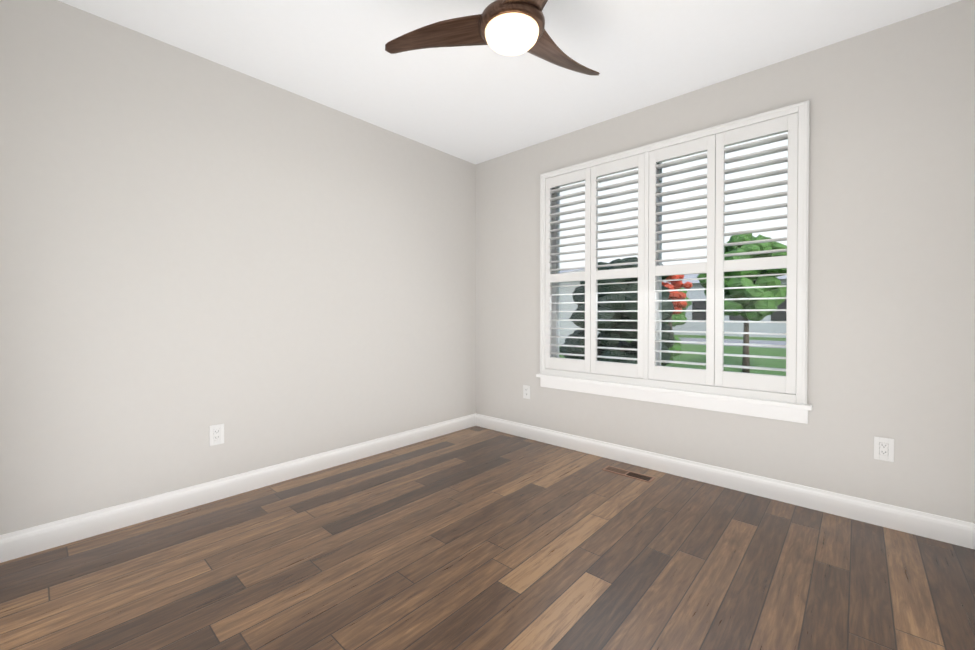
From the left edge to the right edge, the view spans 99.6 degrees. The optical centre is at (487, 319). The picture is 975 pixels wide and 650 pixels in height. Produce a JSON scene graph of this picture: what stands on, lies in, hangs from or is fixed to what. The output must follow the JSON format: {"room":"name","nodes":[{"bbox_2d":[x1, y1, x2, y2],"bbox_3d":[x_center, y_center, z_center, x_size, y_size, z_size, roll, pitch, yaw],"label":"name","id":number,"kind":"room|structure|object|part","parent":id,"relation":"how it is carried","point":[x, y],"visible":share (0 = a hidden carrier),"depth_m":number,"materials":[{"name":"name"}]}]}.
{"room":"empty bedroom","nodes":[
{"label":"empty bedroom","id":0,"kind":"room"},
{"bbox_2d":[0,0,475,534],"bbox_3d":[-1.256,-0.242,3.170,0.120,2.740,3.626,1,1,42],"label":"wall","id":1,"kind":"structure","parent":0,"point":[194,248],"depth_m":2.50,"materials":[{"name":"beige paint"}]},
{"bbox_2d":[209,423,223,445],"bbox_3d":[-1.702,0.724,2.590,0.008,0.126,0.080,1,1,42],"label":"electrical outlet","id":2,"kind":"object","parent":1,"relation":"attached to","point":[216,434],"visible":1,"depth_m":2.59,"materials":[{"name":"white plastic"}]},
{"bbox_2d":[0,413,475,562],"bbox_3d":[-1.237,1.066,3.103,0.016,0.125,3.291,1,1,42],"label":"baseboard","id":3,"kind":"structure","parent":1,"relation":"attached to","point":[27,541],"depth_m":2.49,"materials":[{"name":"white wood"}]},
{"bbox_2d":[0,426,974,649],"bbox_3d":[0.148,1.181,1.920,3.900,0.080,3.626,1,1,42],"label":"floor","id":4,"kind":"structure","parent":0,"point":[475,538],"depth_m":1.87,"materials":[{"name":"brown wood"}]},
{"bbox_2d":[602,465,654,482],"bbox_3d":[1.028,1.127,3.016,0.360,0.004,0.110,1,1,42],"label":"floor vent","id":5,"kind":"object","parent":4,"relation":"in","point":[631,474],"visible":1,"depth_m":3.01,"materials":[{"name":"brown"}]},
{"bbox_2d":[58,0,960,164],"bbox_3d":[0.148,-1.649,1.890,3.900,0.100,3.626,1,1,42],"label":"ceiling","id":6,"kind":"structure","parent":0,"point":[477,104],"depth_m":2.48,"materials":[{"name":"white paint"}]},
{"bbox_2d":[385,0,599,75],"bbox_3d":[0.190,-1.416,1.980,1.155,0.368,1.007,1,1,42],"label":"fan","id":7,"kind":"object","parent":6,"relation":"hanging from","point":[510,27],"visible":1,"depth_m":1.87,"materials":[{"name":"brown wood"}]},
{"bbox_3d":[-0.242,-1.335,1.971,0.570,0.038,0.198,0,1,18],"label":"blade","id":8,"kind":"part","parent":7,"relation":"part of","materials":[{"name":"brown wood"}]},
{"bbox_3d":[0.213,-1.330,1.503,0.198,0.038,0.570,0,1,-16],"label":"blade","id":9,"kind":"part","parent":7,"relation":"part of","materials":[{"name":"brown wood"}]},
{"bbox_3d":[0.392,-1.336,2.097,0.570,0.038,0.198,-1,1,-40],"label":"blade","id":10,"kind":"part","parent":7,"relation":"part of","materials":[{"name":"brown wood"}]},
{"bbox_2d":[476,0,974,522],"bbox_3d":[1.298,-0.242,3.182,3.660,2.740,0.190,1,1,42],"label":"wall","id":11,"kind":"structure","parent":0,"point":[892,252],"depth_m":2.35,"materials":[{"name":"beige paint"}]},
{"bbox_2d":[523,385,529,398],"bbox_3d":[0.370,0.685,3.894,0.080,0.126,0.008,1,1,42],"label":"electrical outlet","id":12,"kind":"object","parent":11,"relation":"attached to","point":[526,391],"visible":1,"depth_m":3.89,"materials":[{"name":"white plastic"}]},
{"bbox_2d":[536,100,811,423],"bbox_3d":[1.260,-0.346,3.176,1.980,1.933,0.248,1,1,42],"label":"window shutters","id":13,"kind":"object","parent":11,"relation":"attached to","point":[712,386],"visible":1,"depth_m":2.93,"materials":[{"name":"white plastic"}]},
{"bbox_3d":[1.300,-0.403,3.219,1.750,1.640,0.006,1,1,42],"label":"glass","id":14,"kind":"part","parent":13,"relation":"part of","materials":[{"name":"clear glass"}]},
{"bbox_2d":[476,413,974,548],"bbox_3d":[1.229,1.066,3.119,3.660,0.125,0.016,1,1,42],"label":"baseboard","id":15,"kind":"structure","parent":11,"relation":"attached to","point":[932,526],"depth_m":2.61,"materials":[{"name":"white wood"}]},
{"bbox_2d":[874,436,893,461],"bbox_3d":[2.179,0.713,2.265,0.080,0.126,0.008,1,1,42],"label":"electrical outlet","id":16,"kind":"object","parent":11,"relation":"attached to","point":[884,449],"visible":1,"depth_m":2.26,"materials":[{"name":"white plastic"}]},
{"label":"outside","id":17,"kind":"structure","parent":0,"visible":0},
{"bbox_2d":[559,335,785,375],"bbox_3d":[33.977,1.240,52.324,140.000,0.220,116.550,1,1,42],"label":"lawn","id":18,"kind":"structure","parent":17,"point":[778,352],"depth_m":18.36,"materials":[{"name":"green plant"}]},
{"bbox_2d":[559,269,599,344],"bbox_3d":[3.676,-1.241,32.855,13.800,5.200,15.000,1,1,42],"label":"neighbouring house","id":19,"kind":"structure","parent":18,"relation":"on","point":[569,307],"depth_m":24.30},
{"bbox_2d":[559,257,675,365],"bbox_3d":[3.091,0.112,9.880,2.642,3.139,2.650,1,1,42],"label":"evergreen tree","id":20,"kind":"object","parent":18,"relation":"on","point":[620,316],"depth_m":9.13,"materials":[{"name":"green plant"}]},
{"bbox_2d":[625,336,681,360],"bbox_3d":[4.896,0.994,12.317,1.770,1.336,1.738,1,1,42],"label":"bush","id":21,"kind":"object","parent":18,"relation":"on","point":[677,347],"depth_m":11.72,"materials":[{"name":"green plant"}]},
{"bbox_2d":[662,275,692,360],"bbox_3d":[6.844,-0.225,15.327,1.398,3.544,1.406,1,1,42],"label":"tree","id":22,"kind":"object","parent":18,"relation":"on","point":[674,285],"depth_m":14.98,"materials":[{"name":"red plant"}]},
{"bbox_2d":[664,288,691,326],"bbox_3d":[12.176,-0.503,29.206,3.856,3.802,3.723,1,1,42],"label":"tree","id":23,"kind":"object","parent":18,"relation":"on","point":[674,324],"depth_m":27.84,"materials":[{"name":"green plant"}]},
{"bbox_2d":[663,274,786,337],"bbox_3d":[22.856,-1.851,38.451,12.800,6.300,13.000,1,1,42],"label":"house","id":24,"kind":"structure","parent":18,"relation":"on","point":[763,327],"depth_m":33.44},
{"bbox_2d":[697,233,786,372],"bbox_3d":[7.480,-0.458,12.072,2.319,4.080,2.296,1,1,42],"label":"tree","id":25,"kind":"object","parent":18,"relation":"on","point":[745,292],"depth_m":11.51,"materials":[{"name":"green plant"}]}
]}

